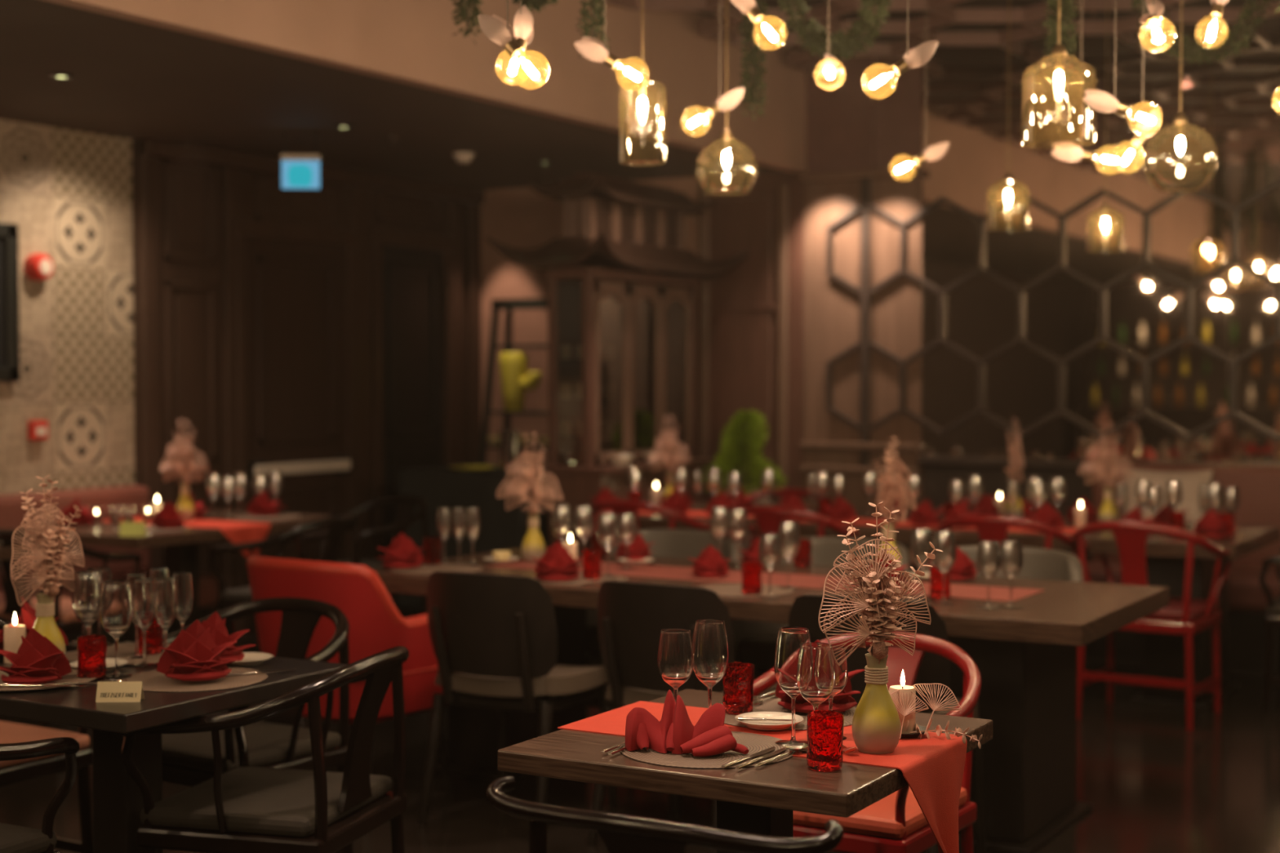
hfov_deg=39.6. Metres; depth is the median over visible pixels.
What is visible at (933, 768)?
table runner
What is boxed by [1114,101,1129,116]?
socket
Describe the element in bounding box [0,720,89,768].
seat cushion
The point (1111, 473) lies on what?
bouquet
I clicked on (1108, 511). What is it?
bud vase
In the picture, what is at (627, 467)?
wine glass
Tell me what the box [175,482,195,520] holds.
bud vase
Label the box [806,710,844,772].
tumbler
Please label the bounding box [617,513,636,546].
bowl
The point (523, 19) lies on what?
pendant bulb
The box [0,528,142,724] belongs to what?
armchair
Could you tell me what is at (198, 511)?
napkin
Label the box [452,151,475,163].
smoke detector
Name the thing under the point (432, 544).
tumbler
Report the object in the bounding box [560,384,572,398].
cup
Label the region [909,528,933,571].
bowl
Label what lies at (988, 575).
bowl
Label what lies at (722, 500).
napkin
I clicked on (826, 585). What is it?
table knife
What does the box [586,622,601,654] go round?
seat cushion
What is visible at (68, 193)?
wall
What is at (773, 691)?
table knife
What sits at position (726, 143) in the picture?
glass pendant
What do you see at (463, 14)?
garland
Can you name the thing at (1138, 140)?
socket
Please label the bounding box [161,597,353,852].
armchair
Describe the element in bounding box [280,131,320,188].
exit sign
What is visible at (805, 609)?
shell chair
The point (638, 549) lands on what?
napkin
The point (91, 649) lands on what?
tumbler
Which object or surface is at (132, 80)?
ceiling
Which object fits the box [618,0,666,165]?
glass pendant
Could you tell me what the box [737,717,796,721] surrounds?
butter knife
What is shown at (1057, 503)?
wine glass
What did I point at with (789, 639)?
bowl
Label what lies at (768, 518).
armchair
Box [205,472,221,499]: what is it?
bowl
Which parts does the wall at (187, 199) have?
panel, panel moulding, panel, panel moulding, panel, panel moulding, panel, panel moulding, cornice, panel, panel moulding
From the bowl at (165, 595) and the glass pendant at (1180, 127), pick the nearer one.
the bowl at (165, 595)
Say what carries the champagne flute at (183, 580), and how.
on the placemat at (125, 651)
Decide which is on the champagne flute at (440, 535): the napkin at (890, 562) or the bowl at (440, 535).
the bowl at (440, 535)
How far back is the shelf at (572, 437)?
9.94 m
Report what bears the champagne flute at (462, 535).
on the dining table at (1024, 657)
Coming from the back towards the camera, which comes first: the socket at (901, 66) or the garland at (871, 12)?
the garland at (871, 12)
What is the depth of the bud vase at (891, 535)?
6.38 m
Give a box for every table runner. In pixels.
[102,516,271,559]
[484,560,1044,601]
[557,701,967,852]
[584,510,755,519]
[783,518,1078,534]
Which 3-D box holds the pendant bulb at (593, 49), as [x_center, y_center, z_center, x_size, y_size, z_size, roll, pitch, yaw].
[-0.076,-1.452,4.995,0.206,1.017,0.095,0,2,14]
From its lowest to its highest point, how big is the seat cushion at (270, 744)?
0.043 m
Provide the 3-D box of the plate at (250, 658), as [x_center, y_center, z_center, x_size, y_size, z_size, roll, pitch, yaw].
[-0.992,0.586,4.461,0.141,0.016,0.141,1,2,30]
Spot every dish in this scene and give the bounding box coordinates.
[608,454,634,466]
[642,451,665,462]
[900,724,928,737]
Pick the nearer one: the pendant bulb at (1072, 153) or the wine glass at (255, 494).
the pendant bulb at (1072, 153)
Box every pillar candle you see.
[4,612,26,663]
[151,495,162,517]
[563,533,577,563]
[651,482,660,505]
[888,671,915,733]
[994,492,1004,515]
[1074,501,1085,528]
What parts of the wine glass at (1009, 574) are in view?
stem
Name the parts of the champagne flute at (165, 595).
stem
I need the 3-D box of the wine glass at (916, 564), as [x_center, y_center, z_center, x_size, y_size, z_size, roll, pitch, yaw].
[0.907,0.442,5.727,0.076,0.226,0.076,0,2,-13]
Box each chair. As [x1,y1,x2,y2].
[246,555,453,791]
[417,571,617,825]
[486,775,844,852]
[586,528,742,666]
[586,580,779,852]
[730,537,910,680]
[788,594,986,852]
[924,545,1083,582]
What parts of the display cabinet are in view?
corner post, pane, post, panel, post, post, corner post, post, pane, glass door, post, door, post, pane, glass door, door, post, pane, glass door, post, door, corner post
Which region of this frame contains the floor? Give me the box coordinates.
[0,607,1279,852]
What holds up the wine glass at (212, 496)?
on the dining table at (180, 547)
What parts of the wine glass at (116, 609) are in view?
stem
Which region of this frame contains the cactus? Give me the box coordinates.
[499,351,542,411]
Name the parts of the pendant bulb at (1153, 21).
globe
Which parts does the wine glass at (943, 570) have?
stem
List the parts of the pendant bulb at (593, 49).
cord, globe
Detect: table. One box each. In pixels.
[0,542,37,560]
[0,641,347,852]
[7,509,332,635]
[372,548,1169,852]
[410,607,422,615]
[497,688,992,852]
[561,502,818,533]
[756,509,1279,710]
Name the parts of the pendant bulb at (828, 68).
cord, globe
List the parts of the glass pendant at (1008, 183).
lamp shade, cord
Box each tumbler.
[76,635,106,681]
[137,615,164,654]
[423,536,441,564]
[582,548,601,579]
[591,531,608,559]
[628,490,641,501]
[722,662,754,715]
[741,561,762,595]
[793,538,811,567]
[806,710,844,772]
[817,497,831,516]
[928,565,951,599]
[943,502,958,521]
[1022,504,1037,519]
[1168,511,1184,529]
[1219,512,1235,536]
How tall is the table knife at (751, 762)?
0.007 m
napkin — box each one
[0,597,68,654]
[0,627,71,684]
[55,497,95,524]
[151,501,188,528]
[156,619,239,681]
[175,492,211,517]
[200,611,255,663]
[246,489,285,515]
[377,533,424,568]
[530,541,583,581]
[588,486,620,511]
[615,531,655,560]
[625,689,748,756]
[657,483,693,506]
[657,489,688,513]
[688,544,731,577]
[705,489,740,516]
[728,486,757,508]
[737,537,777,568]
[770,640,864,713]
[774,493,810,519]
[818,495,856,520]
[866,551,911,586]
[872,495,905,515]
[908,498,946,525]
[937,546,977,580]
[944,498,981,527]
[968,493,1002,515]
[1026,501,1064,528]
[1065,497,1100,524]
[1120,505,1155,534]
[1151,499,1193,525]
[1191,508,1233,538]
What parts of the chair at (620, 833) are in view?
post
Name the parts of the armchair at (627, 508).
post, post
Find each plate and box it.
[70,658,128,671]
[226,652,273,666]
[448,465,497,470]
[483,556,519,563]
[617,557,654,564]
[734,711,803,730]
[909,572,929,580]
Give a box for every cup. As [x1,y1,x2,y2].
[560,344,572,358]
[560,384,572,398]
[560,422,572,435]
[575,344,582,358]
[575,384,582,398]
[575,422,582,435]
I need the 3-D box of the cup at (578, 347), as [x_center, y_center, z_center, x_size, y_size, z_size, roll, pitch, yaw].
[-0.330,-0.417,9.934,0.066,0.078,0.065,1,2,30]
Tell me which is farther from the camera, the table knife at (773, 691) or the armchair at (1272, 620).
the armchair at (1272, 620)
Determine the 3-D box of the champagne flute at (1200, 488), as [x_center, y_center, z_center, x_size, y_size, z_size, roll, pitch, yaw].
[2.595,0.376,8.170,0.055,0.212,0.055,1,2,24]
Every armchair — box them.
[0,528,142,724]
[0,616,93,852]
[0,737,79,852]
[120,645,409,852]
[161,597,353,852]
[208,514,358,611]
[295,494,427,617]
[591,499,721,544]
[724,505,858,561]
[742,488,819,556]
[752,631,981,852]
[934,495,1039,546]
[937,515,1086,555]
[1072,520,1232,730]
[1258,555,1279,712]
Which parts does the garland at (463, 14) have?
vine stem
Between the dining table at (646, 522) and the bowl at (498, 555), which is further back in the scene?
the dining table at (646, 522)
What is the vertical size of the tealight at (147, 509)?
0.085 m
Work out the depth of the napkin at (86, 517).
8.53 m
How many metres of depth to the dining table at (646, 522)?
9.00 m
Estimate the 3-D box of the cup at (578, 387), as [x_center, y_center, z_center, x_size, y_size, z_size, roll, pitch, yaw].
[-0.330,-0.197,9.941,0.066,0.078,0.065,1,2,30]
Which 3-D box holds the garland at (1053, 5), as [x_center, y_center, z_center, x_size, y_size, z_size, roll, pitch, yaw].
[1.421,-1.594,5.995,0.134,0.879,0.134,1,2,30]
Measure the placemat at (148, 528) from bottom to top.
0.003 m
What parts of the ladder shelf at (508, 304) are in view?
rail, rail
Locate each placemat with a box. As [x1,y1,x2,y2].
[0,666,96,691]
[65,643,170,665]
[114,525,190,532]
[121,666,266,692]
[232,513,301,519]
[390,564,483,574]
[531,573,626,584]
[619,731,795,768]
[697,583,793,596]
[721,698,856,730]
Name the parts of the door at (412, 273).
panel moulding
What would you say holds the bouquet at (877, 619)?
in the bud vase at (876, 722)
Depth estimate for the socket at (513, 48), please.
4.30 m
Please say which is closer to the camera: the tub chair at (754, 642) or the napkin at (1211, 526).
the tub chair at (754, 642)
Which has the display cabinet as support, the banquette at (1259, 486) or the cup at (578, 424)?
the cup at (578, 424)
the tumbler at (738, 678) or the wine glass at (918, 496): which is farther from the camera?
the wine glass at (918, 496)
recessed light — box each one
[48,73,74,79]
[333,124,354,128]
[535,160,553,164]
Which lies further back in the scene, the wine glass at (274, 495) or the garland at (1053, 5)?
the wine glass at (274, 495)
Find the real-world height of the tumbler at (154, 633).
0.103 m
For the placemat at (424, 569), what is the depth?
6.59 m
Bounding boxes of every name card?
[95,681,144,702]
[119,521,146,536]
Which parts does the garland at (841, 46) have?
vine stem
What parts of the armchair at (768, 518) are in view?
post, crest rail, post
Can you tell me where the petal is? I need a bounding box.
[844,746,857,753]
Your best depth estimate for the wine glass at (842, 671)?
3.51 m
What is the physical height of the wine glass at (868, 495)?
0.226 m
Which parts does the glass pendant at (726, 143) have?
lamp shade, cord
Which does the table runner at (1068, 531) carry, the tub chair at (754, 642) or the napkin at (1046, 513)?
the napkin at (1046, 513)
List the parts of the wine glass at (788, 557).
stem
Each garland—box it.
[449,0,483,44]
[511,0,558,13]
[575,0,610,57]
[737,0,770,120]
[776,0,893,62]
[857,0,889,26]
[1040,0,1079,81]
[1129,0,1273,66]
[1274,0,1279,13]
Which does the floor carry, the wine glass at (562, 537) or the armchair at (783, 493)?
the armchair at (783, 493)
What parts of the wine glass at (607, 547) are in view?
stem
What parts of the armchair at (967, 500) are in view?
crest rail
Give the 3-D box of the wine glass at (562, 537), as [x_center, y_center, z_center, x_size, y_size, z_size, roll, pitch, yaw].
[-0.295,0.412,6.744,0.076,0.226,0.076,-2,2,-44]
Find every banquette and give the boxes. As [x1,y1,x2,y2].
[0,484,217,663]
[1076,461,1279,674]
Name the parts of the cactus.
arm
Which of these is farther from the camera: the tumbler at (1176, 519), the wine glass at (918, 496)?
the wine glass at (918, 496)
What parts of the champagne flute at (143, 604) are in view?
stem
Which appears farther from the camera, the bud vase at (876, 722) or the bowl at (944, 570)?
the bowl at (944, 570)
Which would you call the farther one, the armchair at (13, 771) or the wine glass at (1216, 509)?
the wine glass at (1216, 509)
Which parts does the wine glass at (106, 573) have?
stem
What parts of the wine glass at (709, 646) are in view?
stem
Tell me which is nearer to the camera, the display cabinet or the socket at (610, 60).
the socket at (610, 60)
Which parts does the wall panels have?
panel trim, panel rail, panel, panel trim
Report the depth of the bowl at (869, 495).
9.02 m
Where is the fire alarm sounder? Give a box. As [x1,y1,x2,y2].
[23,253,53,280]
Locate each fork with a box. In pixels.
[601,741,625,753]
[608,746,626,755]
[753,695,776,706]
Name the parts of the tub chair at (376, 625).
leg, leg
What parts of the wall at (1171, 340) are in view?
mirror sill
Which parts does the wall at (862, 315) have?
wainscot rail, wainscot rail, joint post, joint post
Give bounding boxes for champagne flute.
[126,573,146,658]
[132,578,155,666]
[149,567,168,648]
[154,577,177,665]
[173,572,193,630]
[436,507,451,564]
[451,507,466,564]
[465,507,479,564]
[693,469,702,510]
[807,472,817,511]
[874,475,885,518]
[1006,480,1018,516]
[1115,483,1128,518]
[1198,484,1211,514]
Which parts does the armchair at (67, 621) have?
seat frame, post, crest rail, leg, arm post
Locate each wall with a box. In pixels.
[0,119,134,494]
[113,0,806,166]
[132,137,484,632]
[480,177,698,466]
[795,55,923,511]
[902,13,1279,469]
[923,464,1092,563]
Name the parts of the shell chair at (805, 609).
backrest, post, leg, seat, leg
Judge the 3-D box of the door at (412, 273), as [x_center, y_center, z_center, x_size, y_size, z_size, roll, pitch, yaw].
[-1.438,-0.043,11.284,0.070,2.370,0.860,1,2,30]
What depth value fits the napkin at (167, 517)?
8.35 m
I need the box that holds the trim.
[44,0,807,172]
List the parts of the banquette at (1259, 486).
seat, backrest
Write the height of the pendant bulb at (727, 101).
1.064 m
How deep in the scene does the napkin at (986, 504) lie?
8.89 m
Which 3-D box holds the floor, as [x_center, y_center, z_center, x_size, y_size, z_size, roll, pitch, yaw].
[0.359,1.451,2.667,12.400,0.100,15.300,1,2,30]
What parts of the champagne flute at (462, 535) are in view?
stem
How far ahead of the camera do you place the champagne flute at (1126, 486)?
8.27 m
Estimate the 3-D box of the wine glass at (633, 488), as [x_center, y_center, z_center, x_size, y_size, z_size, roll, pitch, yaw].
[-0.024,0.336,9.612,0.074,0.206,0.074,1,2,24]
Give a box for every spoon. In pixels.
[43,679,127,684]
[754,742,807,767]
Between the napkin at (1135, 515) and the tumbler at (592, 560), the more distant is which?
the napkin at (1135, 515)
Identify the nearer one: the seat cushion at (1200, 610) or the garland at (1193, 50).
the garland at (1193, 50)
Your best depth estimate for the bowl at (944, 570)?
5.62 m
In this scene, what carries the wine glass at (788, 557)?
on the placemat at (722, 589)
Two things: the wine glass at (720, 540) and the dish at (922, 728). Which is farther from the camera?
the wine glass at (720, 540)
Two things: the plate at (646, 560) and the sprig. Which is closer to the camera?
the sprig
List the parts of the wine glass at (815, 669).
stem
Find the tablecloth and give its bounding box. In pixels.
[396,463,549,608]
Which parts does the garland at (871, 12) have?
vine stem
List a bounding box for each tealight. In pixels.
[79,505,89,512]
[89,505,102,524]
[109,504,122,523]
[122,505,135,521]
[141,504,152,521]
[154,504,164,513]
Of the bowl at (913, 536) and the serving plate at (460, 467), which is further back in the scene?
the serving plate at (460, 467)
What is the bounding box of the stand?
[1175,504,1195,533]
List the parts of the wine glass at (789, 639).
stem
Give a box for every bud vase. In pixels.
[33,592,65,655]
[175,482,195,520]
[521,512,545,561]
[661,472,674,501]
[852,653,901,754]
[878,523,901,568]
[1004,481,1022,517]
[1098,486,1118,521]
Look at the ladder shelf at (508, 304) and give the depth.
11.32 m
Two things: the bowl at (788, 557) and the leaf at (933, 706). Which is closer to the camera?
the leaf at (933, 706)
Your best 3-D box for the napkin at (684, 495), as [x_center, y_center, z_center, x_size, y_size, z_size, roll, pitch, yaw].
[0.202,0.371,9.665,0.179,0.131,0.179,1,2,31]
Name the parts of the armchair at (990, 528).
post, post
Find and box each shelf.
[478,297,548,464]
[559,435,582,439]
[560,358,582,361]
[560,397,582,400]
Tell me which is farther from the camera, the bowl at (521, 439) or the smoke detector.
the bowl at (521, 439)
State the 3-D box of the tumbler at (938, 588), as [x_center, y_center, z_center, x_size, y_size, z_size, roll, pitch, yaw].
[0.967,0.503,5.729,0.069,0.103,0.070,2,2,42]
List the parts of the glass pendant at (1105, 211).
lamp shade, cord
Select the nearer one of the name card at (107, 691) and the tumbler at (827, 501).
the name card at (107, 691)
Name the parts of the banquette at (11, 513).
backrest, seat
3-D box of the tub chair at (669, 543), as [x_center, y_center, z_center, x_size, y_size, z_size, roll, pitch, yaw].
[0.073,0.853,7.196,0.668,0.828,0.608,1,2,30]
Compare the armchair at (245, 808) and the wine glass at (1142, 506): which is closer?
the armchair at (245, 808)
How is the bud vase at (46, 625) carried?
on the dining table at (117, 800)
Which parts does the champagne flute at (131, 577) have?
stem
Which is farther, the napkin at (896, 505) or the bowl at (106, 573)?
the napkin at (896, 505)
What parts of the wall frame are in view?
picture panel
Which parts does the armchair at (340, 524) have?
arm post, seat frame, arm post, crest rail, post, post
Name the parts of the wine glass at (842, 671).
stem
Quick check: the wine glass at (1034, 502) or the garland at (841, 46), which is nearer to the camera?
the garland at (841, 46)
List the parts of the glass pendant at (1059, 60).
lamp shade, cord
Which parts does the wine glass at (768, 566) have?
stem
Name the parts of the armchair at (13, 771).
crest rail, seat frame, arm post, leg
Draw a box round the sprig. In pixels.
[906,718,982,749]
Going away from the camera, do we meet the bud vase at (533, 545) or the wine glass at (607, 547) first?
the wine glass at (607, 547)
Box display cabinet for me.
[484,173,749,553]
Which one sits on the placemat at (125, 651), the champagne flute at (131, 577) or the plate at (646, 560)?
the champagne flute at (131, 577)
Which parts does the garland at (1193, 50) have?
vine stem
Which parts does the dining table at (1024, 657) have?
foot plate, leg, leg, foot plate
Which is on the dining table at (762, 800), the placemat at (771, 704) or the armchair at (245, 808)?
the placemat at (771, 704)
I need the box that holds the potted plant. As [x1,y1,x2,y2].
[700,408,788,550]
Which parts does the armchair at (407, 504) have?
arm post, arm post, post, crest rail, leg, post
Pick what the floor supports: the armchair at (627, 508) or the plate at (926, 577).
the armchair at (627, 508)
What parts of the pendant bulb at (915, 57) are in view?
globe, cord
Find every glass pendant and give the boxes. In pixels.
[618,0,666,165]
[695,0,757,195]
[986,0,1029,231]
[1021,0,1096,148]
[1087,0,1124,253]
[1142,0,1217,192]
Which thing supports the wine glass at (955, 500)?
on the dining table at (1162, 654)
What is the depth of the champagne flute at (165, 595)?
4.40 m
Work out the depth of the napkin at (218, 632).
4.44 m
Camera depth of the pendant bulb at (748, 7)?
4.91 m
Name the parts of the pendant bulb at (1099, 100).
cord, globe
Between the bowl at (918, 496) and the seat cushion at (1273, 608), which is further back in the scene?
the bowl at (918, 496)
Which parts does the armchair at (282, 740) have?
post, arm post, seat frame, crest rail, post, leg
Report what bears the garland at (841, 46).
hanging from the ceiling at (949, 22)
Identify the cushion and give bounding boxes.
[0,597,78,622]
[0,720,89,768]
[0,822,56,852]
[140,766,391,837]
[161,720,341,773]
[218,585,252,601]
[336,559,385,569]
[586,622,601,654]
[739,629,778,670]
[793,786,967,839]
[1124,467,1213,523]
[1143,597,1218,622]
[1265,595,1279,615]
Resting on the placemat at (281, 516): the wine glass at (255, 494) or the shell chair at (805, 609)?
the wine glass at (255, 494)
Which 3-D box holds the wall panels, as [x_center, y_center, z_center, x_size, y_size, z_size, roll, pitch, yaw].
[0.674,-0.196,10.886,0.720,2.700,0.070,1,2,30]
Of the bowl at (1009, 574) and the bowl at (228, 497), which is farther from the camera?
the bowl at (228, 497)
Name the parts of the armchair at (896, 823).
crest rail, seat frame, arm post, leg, post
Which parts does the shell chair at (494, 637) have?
leg, post, backrest, leg, seat, post, seat frame, leg, leg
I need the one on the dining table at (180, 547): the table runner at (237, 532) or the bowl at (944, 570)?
the table runner at (237, 532)
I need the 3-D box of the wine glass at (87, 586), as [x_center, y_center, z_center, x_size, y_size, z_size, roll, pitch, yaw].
[-1.383,0.477,4.452,0.076,0.226,0.076,1,2,20]
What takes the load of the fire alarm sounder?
attached to the wall at (68, 193)
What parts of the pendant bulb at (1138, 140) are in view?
globe, cord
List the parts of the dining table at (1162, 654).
leg, foot plate, leg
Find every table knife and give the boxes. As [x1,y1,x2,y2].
[0,684,88,687]
[225,668,297,676]
[581,578,617,585]
[720,746,775,768]
[734,747,786,769]
[753,690,775,699]
[821,580,850,586]
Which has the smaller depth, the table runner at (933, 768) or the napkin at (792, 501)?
the table runner at (933, 768)
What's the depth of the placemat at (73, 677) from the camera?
4.16 m
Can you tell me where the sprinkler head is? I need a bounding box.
[386,135,399,143]
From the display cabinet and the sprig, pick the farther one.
the display cabinet
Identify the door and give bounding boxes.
[234,217,360,638]
[370,227,457,608]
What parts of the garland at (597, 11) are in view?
vine stem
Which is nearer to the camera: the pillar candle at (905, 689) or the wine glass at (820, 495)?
the pillar candle at (905, 689)
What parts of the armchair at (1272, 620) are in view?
arm post, leg, crest rail, seat frame, arm post, leg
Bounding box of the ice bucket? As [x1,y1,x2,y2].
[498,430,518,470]
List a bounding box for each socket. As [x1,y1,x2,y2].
[502,37,521,57]
[515,37,526,54]
[602,52,618,68]
[707,102,721,116]
[746,4,763,22]
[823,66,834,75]
[893,57,909,75]
[914,152,926,164]
[1080,149,1093,161]
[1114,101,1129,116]
[1131,133,1146,147]
[1146,14,1160,30]
[1210,0,1224,16]
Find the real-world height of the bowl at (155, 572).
0.130 m
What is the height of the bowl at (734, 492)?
0.120 m
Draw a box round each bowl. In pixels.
[70,573,75,600]
[71,570,102,626]
[86,567,112,582]
[99,579,133,638]
[126,573,146,624]
[132,578,155,631]
[149,567,168,591]
[154,577,177,630]
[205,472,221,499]
[220,476,235,500]
[232,472,248,499]
[436,507,451,542]
[451,507,466,542]
[465,507,479,542]
[487,435,499,445]
[492,551,511,559]
[516,435,533,446]
[537,436,548,446]
[573,505,594,542]
[596,512,618,551]
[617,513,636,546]
[693,469,702,493]
[710,506,728,543]
[727,471,742,495]
[727,507,748,545]
[758,533,782,571]
[773,626,810,697]
[777,520,799,561]
[796,642,835,706]
[807,472,817,498]
[828,644,848,697]
[862,471,877,498]
[874,475,885,498]
[906,474,922,502]
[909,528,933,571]
[932,530,955,573]
[976,540,1000,579]
[1000,539,1023,579]
[1222,486,1239,512]
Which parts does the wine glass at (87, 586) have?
stem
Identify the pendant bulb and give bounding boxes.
[477,0,549,89]
[495,0,533,85]
[573,0,648,91]
[680,0,744,136]
[730,0,786,50]
[814,0,845,89]
[861,0,937,99]
[889,0,950,181]
[1050,0,1124,174]
[1083,0,1163,135]
[1111,0,1159,173]
[1138,0,1175,52]
[1195,0,1228,48]
[1271,86,1279,114]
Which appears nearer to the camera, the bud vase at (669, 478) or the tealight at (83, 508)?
the tealight at (83, 508)
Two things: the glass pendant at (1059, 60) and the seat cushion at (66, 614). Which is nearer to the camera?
the glass pendant at (1059, 60)
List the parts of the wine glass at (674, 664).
stem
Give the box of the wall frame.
[0,222,19,381]
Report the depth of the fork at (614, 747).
3.42 m
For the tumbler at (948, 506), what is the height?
0.103 m
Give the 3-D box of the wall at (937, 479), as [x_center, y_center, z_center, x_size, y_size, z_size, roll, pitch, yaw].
[4.084,-0.492,9.063,12.300,3.400,0.200,1,2,30]
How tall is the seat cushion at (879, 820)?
0.043 m
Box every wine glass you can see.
[70,573,85,643]
[71,570,102,661]
[75,573,102,656]
[86,567,112,646]
[99,579,133,678]
[205,472,221,518]
[220,476,235,517]
[232,472,248,516]
[252,475,266,496]
[267,471,282,506]
[551,504,572,546]
[573,505,594,566]
[596,512,618,577]
[617,513,636,569]
[625,464,639,490]
[628,469,642,490]
[657,627,693,702]
[673,466,688,495]
[691,618,728,707]
[706,467,721,497]
[710,506,729,567]
[727,471,742,508]
[727,507,748,570]
[758,533,782,598]
[761,468,776,506]
[773,626,810,746]
[777,520,799,589]
[796,642,835,754]
[814,471,829,497]
[828,644,848,740]
[831,475,846,497]
[862,471,877,516]
[906,474,922,519]
[909,528,933,599]
[932,530,955,604]
[949,479,964,503]
[967,475,982,511]
[976,540,1000,608]
[1000,539,1023,608]
[1026,475,1042,504]
[1031,482,1047,507]
[1049,476,1065,511]
[1134,480,1151,511]
[1146,485,1162,523]
[1164,480,1182,511]
[1205,483,1223,512]
[1222,486,1239,532]
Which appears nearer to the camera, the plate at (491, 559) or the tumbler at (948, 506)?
the plate at (491, 559)
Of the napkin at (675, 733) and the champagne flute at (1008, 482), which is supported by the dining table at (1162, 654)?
the champagne flute at (1008, 482)
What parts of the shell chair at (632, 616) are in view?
leg, post, backrest, leg, seat, post, leg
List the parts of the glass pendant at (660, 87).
lamp shade, cord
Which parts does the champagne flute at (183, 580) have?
stem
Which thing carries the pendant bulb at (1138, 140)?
hanging from the ceiling at (949, 22)
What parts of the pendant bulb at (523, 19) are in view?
globe, cord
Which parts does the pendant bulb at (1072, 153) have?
cord, globe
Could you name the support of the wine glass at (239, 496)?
on the placemat at (281, 516)
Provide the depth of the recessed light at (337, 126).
8.74 m
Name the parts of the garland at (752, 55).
vine stem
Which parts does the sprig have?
stem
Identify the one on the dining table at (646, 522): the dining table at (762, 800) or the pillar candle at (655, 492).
the pillar candle at (655, 492)
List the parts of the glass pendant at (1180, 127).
lamp shade, cord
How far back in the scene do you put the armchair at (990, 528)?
7.74 m
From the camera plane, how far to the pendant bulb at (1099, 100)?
5.00 m
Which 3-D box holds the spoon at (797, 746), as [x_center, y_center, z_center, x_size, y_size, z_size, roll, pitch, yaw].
[0.266,0.620,3.354,0.039,0.011,0.196,1,2,32]
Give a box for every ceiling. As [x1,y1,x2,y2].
[0,0,786,190]
[603,0,1279,74]
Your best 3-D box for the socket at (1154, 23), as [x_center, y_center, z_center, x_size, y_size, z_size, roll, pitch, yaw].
[1.376,-1.084,4.761,0.034,0.034,0.044,14,39,-4]
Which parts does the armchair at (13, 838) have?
crest rail, arm post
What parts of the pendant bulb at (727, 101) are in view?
globe, cord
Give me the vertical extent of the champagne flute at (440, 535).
0.212 m
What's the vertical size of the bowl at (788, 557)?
0.138 m
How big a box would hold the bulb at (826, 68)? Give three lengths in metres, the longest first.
0.044 x 0.034 x 0.034 m
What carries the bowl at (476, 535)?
on the champagne flute at (476, 535)
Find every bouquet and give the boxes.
[10,475,84,606]
[159,419,209,484]
[497,431,562,517]
[648,415,691,475]
[817,502,942,666]
[871,435,915,524]
[1004,418,1024,484]
[1078,421,1134,490]
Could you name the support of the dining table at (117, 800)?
on the floor
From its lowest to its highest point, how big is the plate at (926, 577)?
0.016 m
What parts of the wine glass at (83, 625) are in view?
stem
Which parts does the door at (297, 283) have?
panel moulding, panel moulding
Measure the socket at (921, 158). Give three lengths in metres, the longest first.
0.044 x 0.034 x 0.034 m
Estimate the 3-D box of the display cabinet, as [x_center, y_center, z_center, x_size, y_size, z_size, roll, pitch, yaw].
[-0.086,-0.124,10.322,0.750,2.590,1.744,1,2,30]
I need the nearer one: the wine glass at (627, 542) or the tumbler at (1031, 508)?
the wine glass at (627, 542)
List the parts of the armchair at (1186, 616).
leg, post, arm post, leg, crest rail, seat frame, post, leg, leg, arm post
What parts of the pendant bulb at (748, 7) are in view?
globe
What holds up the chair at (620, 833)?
on the floor
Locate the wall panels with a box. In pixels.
[697,170,805,506]
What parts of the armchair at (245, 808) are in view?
arm post, leg, arm post, crest rail, seat frame, post, leg, post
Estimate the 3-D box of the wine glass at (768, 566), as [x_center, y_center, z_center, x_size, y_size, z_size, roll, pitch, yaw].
[0.421,0.451,5.760,0.074,0.206,0.074,-1,2,-25]
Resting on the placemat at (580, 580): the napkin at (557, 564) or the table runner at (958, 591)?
the napkin at (557, 564)
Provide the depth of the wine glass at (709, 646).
3.57 m
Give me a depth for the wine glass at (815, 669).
3.39 m
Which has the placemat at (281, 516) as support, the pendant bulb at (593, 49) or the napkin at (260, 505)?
the napkin at (260, 505)
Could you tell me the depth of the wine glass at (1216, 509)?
8.06 m
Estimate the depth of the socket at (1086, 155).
5.62 m
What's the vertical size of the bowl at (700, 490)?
0.130 m
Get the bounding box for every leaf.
[890,689,928,739]
[912,683,961,734]
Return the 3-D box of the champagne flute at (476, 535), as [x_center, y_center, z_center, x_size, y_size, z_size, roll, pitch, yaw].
[-0.638,0.418,6.781,0.055,0.212,0.055,1,2,27]
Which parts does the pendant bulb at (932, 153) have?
globe, cord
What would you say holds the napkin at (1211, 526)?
on the dining table at (1162, 654)
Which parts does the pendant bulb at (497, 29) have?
cord, globe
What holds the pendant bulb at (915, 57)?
hanging from the ceiling at (949, 22)
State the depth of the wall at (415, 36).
8.32 m
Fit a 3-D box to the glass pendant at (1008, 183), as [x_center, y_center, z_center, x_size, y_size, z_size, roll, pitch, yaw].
[1.657,-1.467,7.987,0.185,1.167,0.185,1,2,30]
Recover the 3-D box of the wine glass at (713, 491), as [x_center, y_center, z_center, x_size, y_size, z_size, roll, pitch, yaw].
[0.392,0.333,9.372,0.076,0.226,0.076,1,2,30]
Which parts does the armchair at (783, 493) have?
post, crest rail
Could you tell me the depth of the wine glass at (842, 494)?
9.08 m
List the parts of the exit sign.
panel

